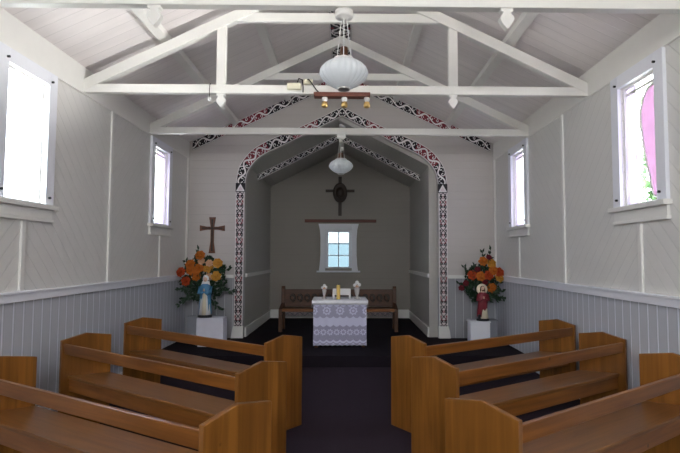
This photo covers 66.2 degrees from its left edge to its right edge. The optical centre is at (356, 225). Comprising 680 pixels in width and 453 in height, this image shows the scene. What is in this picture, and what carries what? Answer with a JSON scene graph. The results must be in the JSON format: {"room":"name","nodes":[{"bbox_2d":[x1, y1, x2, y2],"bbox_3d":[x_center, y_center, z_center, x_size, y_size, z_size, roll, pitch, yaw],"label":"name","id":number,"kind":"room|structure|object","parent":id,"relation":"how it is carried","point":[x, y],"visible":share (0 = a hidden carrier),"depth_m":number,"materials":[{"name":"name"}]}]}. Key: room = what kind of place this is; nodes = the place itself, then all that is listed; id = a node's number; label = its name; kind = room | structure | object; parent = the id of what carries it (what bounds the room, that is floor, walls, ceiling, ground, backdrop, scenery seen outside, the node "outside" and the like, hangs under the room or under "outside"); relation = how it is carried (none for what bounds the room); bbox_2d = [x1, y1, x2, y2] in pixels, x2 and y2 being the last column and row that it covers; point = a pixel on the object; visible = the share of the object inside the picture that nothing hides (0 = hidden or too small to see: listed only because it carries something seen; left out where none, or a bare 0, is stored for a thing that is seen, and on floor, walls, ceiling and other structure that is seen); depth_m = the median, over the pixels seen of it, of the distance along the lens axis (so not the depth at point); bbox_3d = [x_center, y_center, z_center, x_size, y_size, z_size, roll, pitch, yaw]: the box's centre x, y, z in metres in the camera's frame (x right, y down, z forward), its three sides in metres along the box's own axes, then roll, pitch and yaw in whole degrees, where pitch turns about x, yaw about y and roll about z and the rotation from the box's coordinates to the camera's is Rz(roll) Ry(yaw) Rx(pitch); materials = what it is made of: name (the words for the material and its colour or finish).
{"room":"church","nodes":[
{"label":"church","id":0,"kind":"room"},
{"bbox_2d":[0,64,186,408],"bbox_3d":[-3.025,-0.066,3.250,0.140,3.700,12.166,0,-3,-1],"label":"wall","id":1,"kind":"structure","parent":0,"point":[71,250],"depth_m":5.79,"materials":[{"name":"white paint"}]},
{"bbox_2d":[17,220,25,290],"bbox_3d":[-2.965,0.253,4.616,0.022,0.655,0.056,0,-3,-1],"label":"trim","id":2,"kind":"structure","parent":1,"relation":"attached to","point":[21,266],"depth_m":4.61,"materials":[{"name":"white paint"}]},
{"bbox_2d":[0,41,58,222],"bbox_3d":[-2.978,-0.776,4.665,0.160,1.446,0.915,0,-3,-1],"label":"window","id":3,"kind":"structure","parent":1,"relation":"in","point":[11,208],"depth_m":4.87,"materials":[{"name":"white paint"}]},
{"bbox_2d":[0,274,188,303],"bbox_3d":[-2.930,0.537,3.215,0.055,0.092,12.166,0,-3,-1],"label":"trim","id":4,"kind":"structure","parent":1,"relation":"attached to","point":[26,295],"depth_m":5.46,"materials":[{"name":"white paint"}]},
{"bbox_2d":[0,7,189,157],"bbox_3d":[-2.941,-1.726,3.350,0.018,0.294,12.166,0,-3,-1],"label":"trim","id":5,"kind":"structure","parent":1,"relation":"attached to","point":[15,34],"depth_m":5.32,"materials":[{"name":"white paint"}]},
{"bbox_2d":[106,111,114,281],"bbox_3d":[-2.986,-0.359,6.321,0.022,2.081,0.056,0,-3,-1],"label":"trim","id":6,"kind":"structure","parent":1,"relation":"attached to","point":[112,112],"depth_m":6.30,"materials":[{"name":"white paint"}]},
{"bbox_2d":[158,235,160,276],"bbox_3d":[-3.013,0.453,7.975,0.022,0.655,0.056,0,-3,-1],"label":"trim","id":7,"kind":"structure","parent":1,"relation":"attached to","point":[159,253],"depth_m":7.95,"materials":[{"name":"white paint"}]},
{"bbox_2d":[147,136,173,236],"bbox_3d":[-3.025,-0.577,8.011,0.160,1.446,0.930,0,-3,-1],"label":"window","id":8,"kind":"structure","parent":1,"relation":"in","point":[156,225],"depth_m":8.07,"materials":[{"name":"white paint"}]},
{"bbox_2d":[185,158,188,273],"bbox_3d":[-3.029,-0.181,9.315,0.022,2.081,0.056,0,-3,-1],"label":"trim","id":9,"kind":"structure","parent":1,"relation":"attached to","point":[187,197],"depth_m":9.30,"materials":[{"name":"white paint"}]},
{"bbox_2d":[84,10,587,109],"bbox_3d":[-0.208,-2.105,5.780,5.522,1.626,0.088,0,-3,-1],"label":"roof truss","id":10,"kind":"object","parent":1,"relation":"attached to","point":[96,83],"visible":0.98,"depth_m":5.73,"materials":[{"name":"white paint"}]},
{"bbox_2d":[216,93,225,107],"bbox_3d":[-1.486,-1.375,5.718,0.103,0.154,0.056,0,-3,-1],"label":"pendant","id":11,"kind":"object","parent":10,"relation":"attached to","point":[220,100],"depth_m":5.69,"materials":[{"name":"white paint"}]},
{"bbox_2d":[287,78,318,91],"bbox_3d":[-0.579,-1.528,5.670,0.349,0.170,0.067,0,-3,-1],"label":"spotlight","id":12,"kind":"object","parent":10,"relation":"attached to","point":[290,86],"visible":1,"depth_m":5.64,"materials":[{"name":"beige plastic"}]},
{"bbox_2d":[314,92,369,107],"bbox_3d":[-0.157,-1.369,5.685,0.612,0.158,0.110,0,-3,-1],"label":"board","id":13,"kind":"object","parent":10,"relation":"attached to","point":[324,96],"visible":1,"depth_m":5.65,"materials":[{"name":"brown wood"}]},
{"bbox_2d":[448,95,457,109],"bbox_3d":[1.066,-1.365,5.754,0.103,0.154,0.056,0,-3,-1],"label":"pendant","id":14,"kind":"object","parent":10,"relation":"attached to","point":[452,103],"depth_m":5.73,"materials":[{"name":"white paint"}]},
{"bbox_2d":[150,36,528,136],"bbox_3d":[-0.234,-2.068,7.670,5.522,1.474,0.088,0,-3,-1],"label":"roof truss","id":15,"kind":"object","parent":1,"relation":"attached to","point":[275,73],"visible":0.94,"depth_m":7.62,"materials":[{"name":"white paint"}]},
{"bbox_2d":[329,134,352,174],"bbox_3d":[-0.226,-1.040,7.609,0.352,0.586,0.352,0,-3,-1],"label":"pendant lamp","id":16,"kind":"object","parent":15,"relation":"hanging from","point":[340,165],"visible":1,"depth_m":7.51,"materials":[{"name":"white glass"}]},
{"bbox_2d":[0,0,679,31],"bbox_3d":[-0.180,-2.243,3.828,5.522,1.626,0.088,0,-3,-1],"label":"roof truss","id":17,"kind":"object","parent":1,"relation":"attached to","point":[505,8],"visible":1,"depth_m":3.77,"materials":[{"name":"white paint"}]},
{"bbox_2d":[146,5,162,27],"bbox_3d":[-1.458,-1.513,3.766,0.103,0.154,0.056,0,-3,-1],"label":"pendant","id":18,"kind":"object","parent":17,"relation":"attached to","point":[154,15],"depth_m":3.74,"materials":[{"name":"white paint"}]},
{"bbox_2d":[320,7,367,91],"bbox_3d":[-0.091,-1.268,3.771,0.352,0.586,0.352,0,-3,-1],"label":"pendant lamp","id":19,"kind":"object","parent":17,"relation":"hanging from","point":[343,72],"visible":1,"depth_m":3.68,"materials":[{"name":"white glass"}]},
{"bbox_2d":[498,8,513,31],"bbox_3d":[1.094,-1.504,3.802,0.103,0.154,0.056,0,-3,-1],"label":"pendant","id":20,"kind":"object","parent":17,"relation":"attached to","point":[506,19],"depth_m":3.78,"materials":[{"name":"white paint"}]},
{"bbox_2d":[1,7,659,143],"bbox_3d":[-0.173,-2.541,3.428,5.950,1.538,12.426,0,-3,-1],"label":"ceiling","id":21,"kind":"structure","parent":0,"point":[98,39],"depth_m":6.55,"materials":[{"name":"white wood"}]},
{"bbox_2d":[328,11,351,57],"bbox_3d":[-0.171,-3.123,3.462,0.320,0.083,12.146,0,-3,-1],"label":"board","id":22,"kind":"object","parent":21,"relation":"attached to","point":[334,28],"visible":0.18,"depth_m":7.63,"materials":[{"name":"black paint"}]},
{"bbox_2d":[98,367,579,452],"bbox_3d":[-0.173,1.788,2.281,5.850,0.100,10.670,0,-3,-1],"label":"floor","id":23,"kind":"structure","parent":0,"point":[345,409],"depth_m":5.50,"materials":[{"name":"carpet"}]},
{"bbox_2d":[0,356,271,452],"bbox_3d":[-1.581,1.347,3.157,2.356,0.876,0.472,-2,-4,31],"label":"pew","id":24,"kind":"object","parent":23,"relation":"on","point":[25,427],"visible":1,"depth_m":3.04,"materials":[{"name":"brown wood"}]},
{"bbox_2d":[58,332,286,452],"bbox_3d":[-1.610,1.413,4.263,2.356,0.876,0.472,-2,-4,35],"label":"pew","id":25,"kind":"object","parent":23,"relation":"on","point":[86,359],"visible":0.76,"depth_m":4.08,"materials":[{"name":"brown wood"}]},
{"bbox_2d":[123,317,301,429],"bbox_3d":[-1.610,1.487,5.507,2.356,0.876,0.472,-2,-4,36],"label":"pew","id":26,"kind":"object","parent":23,"relation":"on","point":[143,336],"visible":0.68,"depth_m":5.26,"materials":[{"name":"brown wood"}]},
{"bbox_2d":[163,318,523,366],"bbox_3d":[-0.284,2.167,10.011,5.850,0.262,4.870,0,-3,-1],"label":"platform","id":27,"kind":"object","parent":23,"relation":"on","point":[377,352],"depth_m":8.18,"materials":[{"name":"black carpet"}]},
{"bbox_2d":[186,315,217,334],"bbox_3d":[-2.595,1.735,8.766,0.480,0.438,0.220,0,-3,-1],"label":"stand","id":28,"kind":"object","parent":27,"relation":"on","point":[192,319],"visible":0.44,"depth_m":8.67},
{"bbox_2d":[175,245,235,314],"bbox_3d":[-2.519,0.910,8.721,1.026,1.205,0.270,0,-3,-1],"label":"flower arrangement","id":29,"kind":"object","parent":28,"relation":"on","point":[202,265],"visible":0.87,"depth_m":8.68,"materials":[{"name":"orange plant"}]},
{"bbox_2d":[196,316,226,346],"bbox_3d":[-2.342,1.707,8.431,0.447,0.456,0.276,0,-3,-1],"label":"pedestal","id":30,"kind":"object","parent":27,"relation":"on","point":[215,326],"visible":0.57,"depth_m":8.31,"materials":[{"name":"white paint"}]},
{"bbox_2d":[197,275,211,317],"bbox_3d":[-2.457,1.139,8.463,0.240,0.682,0.234,0,-3,-1],"label":"statue","id":31,"kind":"object","parent":30,"relation":"on","point":[205,290],"visible":1,"depth_m":8.42,"materials":[{"name":"ceramic"}]},
{"bbox_2d":[278,286,397,331],"bbox_3d":[-0.350,1.623,10.260,2.300,0.854,0.515,0,-3,-1],"label":"bench","id":32,"kind":"object","parent":27,"relation":"on","point":[289,297],"visible":0.77,"depth_m":10.44,"materials":[{"name":"brown wood"}]},
{"bbox_2d":[466,320,490,340],"bbox_3d":[1.993,1.747,8.491,0.338,0.409,0.260,0,-3,-1],"label":"pedestal","id":33,"kind":"object","parent":27,"relation":"on","point":[476,329],"visible":0.6,"depth_m":8.38,"materials":[{"name":"paint"}]},
{"bbox_2d":[476,284,489,320],"bbox_3d":[2.066,1.246,8.521,0.222,0.596,0.212,0,-3,-1],"label":"statue","id":34,"kind":"object","parent":33,"relation":"on","point":[482,296],"visible":1,"depth_m":8.48,"materials":[{"name":"ceramic"}]},
{"bbox_2d":[467,319,497,337],"bbox_3d":[2.135,1.779,8.831,0.480,0.388,0.220,0,-3,-1],"label":"stand","id":35,"kind":"object","parent":27,"relation":"on","point":[493,325],"visible":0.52,"depth_m":8.74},
{"bbox_2d":[456,245,505,317],"bbox_3d":[2.101,0.946,8.788,0.885,1.268,0.280,0,-3,-1],"label":"flower arrangement","id":36,"kind":"object","parent":35,"relation":"on","point":[476,276],"visible":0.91,"depth_m":8.74,"materials":[{"name":"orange plant"}]},
{"bbox_3d":[-0.277,1.586,8.638,0.870,0.735,0.740,0,-3,-2],"label":"altar table","id":37,"kind":"object","parent":27,"relation":"on","visible":0,"materials":[{"name":"white lace cloth"},{"name":"purple cloth"}]},
{"bbox_2d":[312,297,367,307],"bbox_3d":[-0.276,1.266,8.645,0.892,0.124,0.784,0,-3,-2],"label":"altar cloth","id":38,"kind":"object","parent":37,"relation":"on","point":[316,300],"visible":0.9,"depth_m":8.27,"materials":[{"name":"white fabric"}]},
{"bbox_2d":[321,284,326,298],"bbox_3d":[-0.529,1.075,8.561,0.079,0.245,0.078,-3,-5,43],"label":"flower vase","id":39,"kind":"object","parent":38,"relation":"on","point":[324,286],"visible":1,"depth_m":8.54,"materials":[{"name":"white ceramic"}]},
{"bbox_2d":[336,284,339,298],"bbox_3d":[-0.295,1.070,8.508,0.068,0.250,0.067,0,-3,-1],"label":"candle","id":40,"kind":"object","parent":38,"relation":"on","point":[338,285],"visible":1,"depth_m":8.48,"materials":[{"name":"yellow wax"}]},
{"bbox_2d":[332,289,350,298],"bbox_3d":[-0.245,1.121,8.641,0.300,0.164,0.109,0,-3,-1],"label":"book stand","id":41,"kind":"object","parent":38,"relation":"on","point":[342,291],"visible":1,"depth_m":8.62,"materials":[{"name":"white paint"}]},
{"bbox_2d":[353,281,360,298],"bbox_3d":[0.009,1.050,8.569,0.099,0.300,0.098,-3,-5,43],"label":"flower vase","id":42,"kind":"object","parent":38,"relation":"on","point":[356,284],"visible":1,"depth_m":8.55,"materials":[{"name":"white ceramic"}]},
{"bbox_2d":[313,304,366,345],"bbox_3d":[-0.261,1.561,8.253,0.846,0.670,0.015,0,-3,-2],"label":"lace frontal","id":43,"kind":"object","parent":37,"relation":"hanging from","point":[337,325],"visible":1,"depth_m":8.25,"materials":[{"name":"white fabric"}]},
{"bbox_2d":[391,319,576,432],"bbox_3d":[1.423,1.495,5.480,2.330,0.876,0.472,3,-4,-35],"label":"pew","id":44,"kind":"object","parent":23,"relation":"on","point":[554,336],"visible":0.61,"depth_m":5.10,"materials":[{"name":"brown wood"}]},
{"bbox_2d":[411,332,627,452],"bbox_3d":[1.486,1.433,4.438,2.285,0.876,0.472,3,-4,-35],"label":"pew","id":45,"kind":"object","parent":23,"relation":"on","point":[601,356],"visible":0.75,"depth_m":4.18,"materials":[{"name":"brown wood"}]},
{"bbox_2d":[445,353,679,452],"bbox_3d":[1.524,1.365,3.299,2.265,0.876,0.472,3,-4,-37],"label":"pew","id":46,"kind":"object","parent":23,"relation":"on","point":[645,418],"visible":1,"depth_m":3.13,"materials":[{"name":"brown wood"}]},
{"bbox_2d":[269,152,409,310],"bbox_3d":[-0.386,0.269,12.482,3.650,4.144,0.140,0,-3,-1],"label":"wall","id":47,"kind":"structure","parent":0,"point":[383,246],"depth_m":12.42,"materials":[{"name":"grey paint"}]},
{"bbox_2d":[317,224,359,272],"bbox_3d":[-0.426,0.523,12.381,1.030,1.155,0.150,0,-3,-1],"label":"window","id":48,"kind":"structure","parent":47,"relation":"in","point":[338,242],"depth_m":12.42,"materials":[{"name":"white paint"}]},
{"bbox_2d":[285,312,391,316],"bbox_3d":[-0.390,2.070,12.271,2.603,0.120,0.006,0,-3,-1],"label":"panel","id":49,"kind":"object","parent":47,"relation":"attached to","point":[387,314],"visible":0.38,"depth_m":12.26,"materials":[{"name":"brown wood"}]},
{"bbox_2d":[270,309,408,317],"bbox_3d":[-0.391,2.071,12.289,3.270,0.200,0.030,0,-3,-1],"label":"baseboard","id":50,"kind":"structure","parent":47,"relation":"attached to","point":[274,313],"depth_m":12.26,"materials":[{"name":"white paint"}]},
{"bbox_2d":[326,177,354,215],"bbox_3d":[-0.392,-0.713,12.437,0.690,0.940,0.064,0,-3,-1],"label":"wall cross","id":51,"kind":"object","parent":47,"relation":"attached to","point":[340,191],"visible":1,"depth_m":12.42,"materials":[{"name":"brown wood"}]},
{"bbox_2d":[305,219,375,222],"bbox_3d":[-0.379,-0.120,12.405,1.700,0.072,0.060,0,-3,-1],"label":"wooden beam","id":52,"kind":"structure","parent":47,"relation":"attached to","point":[306,220],"depth_m":12.38,"materials":[{"name":"brown wood"}]},
{"bbox_2d":[184,81,495,337],"bbox_3d":[-0.266,-0.329,9.459,5.550,4.979,0.120,0,-3,-1],"label":"wall","id":53,"kind":"structure","parent":0,"point":[213,166],"depth_m":9.42,"materials":[{"name":"white paint"}]},
{"bbox_2d":[131,9,237,125],"bbox_3d":[-2.104,-2.241,3.392,0.090,0.119,12.166,0,-3,-1],"label":"beam","id":54,"kind":"structure","parent":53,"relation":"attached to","point":[160,32],"depth_m":6.36,"materials":[{"name":"white paint"}]},
{"bbox_2d":[200,217,224,252],"bbox_3d":[-2.582,0.164,9.319,0.444,0.645,0.034,0,-3,-1],"label":"cross","id":55,"kind":"object","parent":53,"relation":"attached to","point":[212,228],"visible":1,"depth_m":9.31,"materials":[{"name":"brown wood"}]},
{"bbox_2d":[191,275,233,277],"bbox_3d":[-2.611,0.895,9.278,0.865,0.060,0.030,0,-3,-1],"label":"trim","id":56,"kind":"structure","parent":53,"relation":"attached to","point":[226,276],"depth_m":9.27,"materials":[{"name":"white paint"}]},
{"bbox_2d":[192,82,327,149],"bbox_3d":[-1.620,-2.079,9.473,2.680,1.431,0.014,0,-3,-1],"label":"board","id":57,"kind":"object","parent":53,"relation":"attached to","point":[283,104],"visible":0.67,"depth_m":9.46,"materials":[{"name":"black paint"}]},
{"bbox_2d":[254,23,290,101],"bbox_3d":[-1.153,-2.683,3.432,0.090,0.119,12.166,0,-3,-1],"label":"beam","id":58,"kind":"structure","parent":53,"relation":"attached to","point":[261,28],"depth_m":7.07,"materials":[{"name":"white paint"}]},
{"bbox_2d":[231,107,450,337],"bbox_3d":[-0.266,-0.093,9.361,3.899,4.174,0.040,0,-3,-1],"label":"arch","id":59,"kind":"object","parent":53,"relation":"attached to","point":[253,155],"visible":0.98,"depth_m":9.39,"materials":[{"name":"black paint"}]},
{"bbox_2d":[393,25,422,101],"bbox_3d":[0.807,-2.675,3.460,0.090,0.119,12.166,0,-3,-1],"label":"ceiling beam","id":60,"kind":"structure","parent":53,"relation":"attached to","point":[416,30],"depth_m":7.12,"materials":[{"name":"white paint"}]},
{"bbox_2d":[359,83,489,151],"bbox_3d":[1.100,-2.068,9.511,2.680,1.431,0.014,0,-3,-1],"label":"board","id":61,"kind":"object","parent":53,"relation":"attached to","point":[401,105],"visible":0.62,"depth_m":9.50,"materials":[{"name":"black paint"}]},
{"bbox_2d":[448,275,467,278],"bbox_3d":[2.073,0.913,9.344,0.865,0.060,0.030,0,-3,-1],"label":"trim","id":62,"kind":"structure","parent":53,"relation":"attached to","point":[449,276],"depth_m":9.32,"materials":[{"name":"white paint"}]},
{"bbox_2d":[445,12,538,126],"bbox_3d":[1.756,-2.226,3.447,0.090,0.119,12.166,0,-3,-1],"label":"ceiling beam","id":63,"kind":"structure","parent":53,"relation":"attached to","point":[523,22],"depth_m":6.35,"materials":[{"name":"white paint"}]},
{"bbox_2d":[251,118,429,186],"bbox_3d":[-0.360,-1.492,11.112,3.730,1.151,3.084,0,-3,-1],"label":"ceiling","id":64,"kind":"structure","parent":0,"point":[377,144],"depth_m":10.49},
{"bbox_2d":[258,136,337,180],"bbox_3d":[-1.192,-1.400,10.654,1.635,0.955,0.064,0,-3,-1],"label":"board","id":65,"kind":"object","parent":64,"relation":"attached to","point":[334,139],"visible":1,"depth_m":10.62,"materials":[{"name":"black paint"}]},
{"bbox_2d":[340,138,419,180],"bbox_3d":[0.483,-1.393,10.678,1.635,0.955,0.064,0,-3,-1],"label":"board","id":66,"kind":"object","parent":64,"relation":"attached to","point":[347,141],"visible":0.93,"depth_m":10.65,"materials":[{"name":"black paint"}]},
{"bbox_2d":[244,166,437,336],"bbox_3d":[-0.366,0.519,10.973,3.650,3.183,3.044,0,-3,-1],"label":"wall","id":67,"kind":"structure","parent":0,"point":[423,193],"depth_m":10.32,"materials":[{"name":"grey paint"}]},
{"bbox_2d":[244,311,269,336],"bbox_3d":[-2.020,1.994,10.821,0.030,0.170,2.924,0,-3,-1],"label":"trim","id":68,"kind":"structure","parent":67,"relation":"attached to","point":[251,327],"depth_m":10.41,"materials":[{"name":"white paint"}]},
{"bbox_2d":[245,269,270,276],"bbox_3d":[-2.017,0.978,10.882,0.030,0.070,2.924,0,-3,-1],"label":"trim","id":69,"kind":"structure","parent":67,"relation":"attached to","point":[263,271],"depth_m":10.50,"materials":[{"name":"white paint"}]},
{"bbox_2d":[409,270,428,277],"bbox_3d":[1.283,0.990,10.928,0.030,0.070,2.924,0,-3,-1],"label":"trim","id":70,"kind":"structure","parent":67,"relation":"attached to","point":[410,271],"depth_m":10.52,"materials":[{"name":"white paint"}]},
{"bbox_2d":[409,311,428,336],"bbox_3d":[1.280,2.006,10.867,0.030,0.170,2.924,0,-3,-1],"label":"trim","id":71,"kind":"structure","parent":67,"relation":"attached to","point":[423,327],"depth_m":10.49,"materials":[{"name":"white paint"}]},
{"bbox_2d":[495,37,679,389],"bbox_3d":[2.664,-0.044,3.330,0.140,3.700,12.166,0,-3,-1],"label":"wall","id":72,"kind":"structure","parent":0,"point":[599,252],"depth_m":5.74,"materials":[{"name":"white paint"}]},
{"bbox_2d":[493,160,496,266],"bbox_3d":[2.498,-0.160,9.393,0.022,2.081,0.056,0,-3,-1],"label":"trim","id":73,"kind":"structure","parent":72,"relation":"attached to","point":[493,160],"depth_m":9.38,"materials":[{"name":"white paint"}]},
{"bbox_2d":[506,138,529,237],"bbox_3d":[2.534,-0.555,8.089,0.160,1.446,0.930,0,-3,-1],"label":"window","id":74,"kind":"structure","parent":72,"relation":"in","point":[521,228],"depth_m":8.17,"materials":[{"name":"white paint"}]},
{"bbox_2d":[518,237,520,277],"bbox_3d":[2.515,0.475,8.053,0.022,0.655,0.056,0,-3,-1],"label":"trim","id":75,"kind":"structure","parent":72,"relation":"attached to","point":[519,270],"depth_m":8.04,"materials":[{"name":"white paint"}]},
{"bbox_2d":[560,115,566,282],"bbox_3d":[2.541,-0.338,6.398,0.022,2.081,0.056,0,-3,-1],"label":"trim","id":76,"kind":"structure","parent":72,"relation":"attached to","point":[561,116],"depth_m":6.39,"materials":[{"name":"white paint"}]},
{"bbox_2d":[493,14,679,159],"bbox_3d":[2.590,-1.704,3.428,0.018,0.294,12.166,0,-3,-1],"label":"trim","id":77,"kind":"structure","parent":72,"relation":"attached to","point":[664,29],"depth_m":5.22,"materials":[{"name":"white paint"}]},
{"bbox_2d":[493,275,679,308],"bbox_3d":[2.565,0.558,3.293,0.055,0.092,12.166,0,-3,-1],"label":"trim","id":78,"kind":"structure","parent":72,"relation":"attached to","point":[641,297],"depth_m":5.24,"materials":[{"name":"white paint"}]},
{"bbox_2d":[608,47,672,224],"bbox_3d":[2.582,-0.755,4.743,0.160,1.446,0.915,0,-3,-1],"label":"window","id":79,"kind":"structure","parent":72,"relation":"in","point":[653,108],"depth_m":4.74,"materials":[{"name":"white paint"}]},
{"bbox_2d":[637,222,644,291],"bbox_3d":[2.563,0.275,4.694,0.022,0.655,0.056,0,-3,-1],"label":"trim","id":80,"kind":"structure","parent":72,"relation":"attached to","point":[639,224],"depth_m":4.68,"materials":[{"name":"white paint"}]},
{"label":"outside","id":81,"kind":"structure","parent":0,"visible":0},
{"bbox_3d":[-0.176,1.955,2.386,80.000,0.180,85.000,0,-3,-1],"label":"ground","id":82,"kind":"structure","parent":81,"visible":0},
{"bbox_2d":[638,86,656,201],"bbox_3d":[4.535,-0.055,7.788,1.838,4.509,1.845,0,-3,-1],"label":"tree","id":83,"kind":"object","parent":82,"relation":"on","point":[645,183],"visible":0.06,"depth_m":7.75,"materials":[{"name":"green plant"}]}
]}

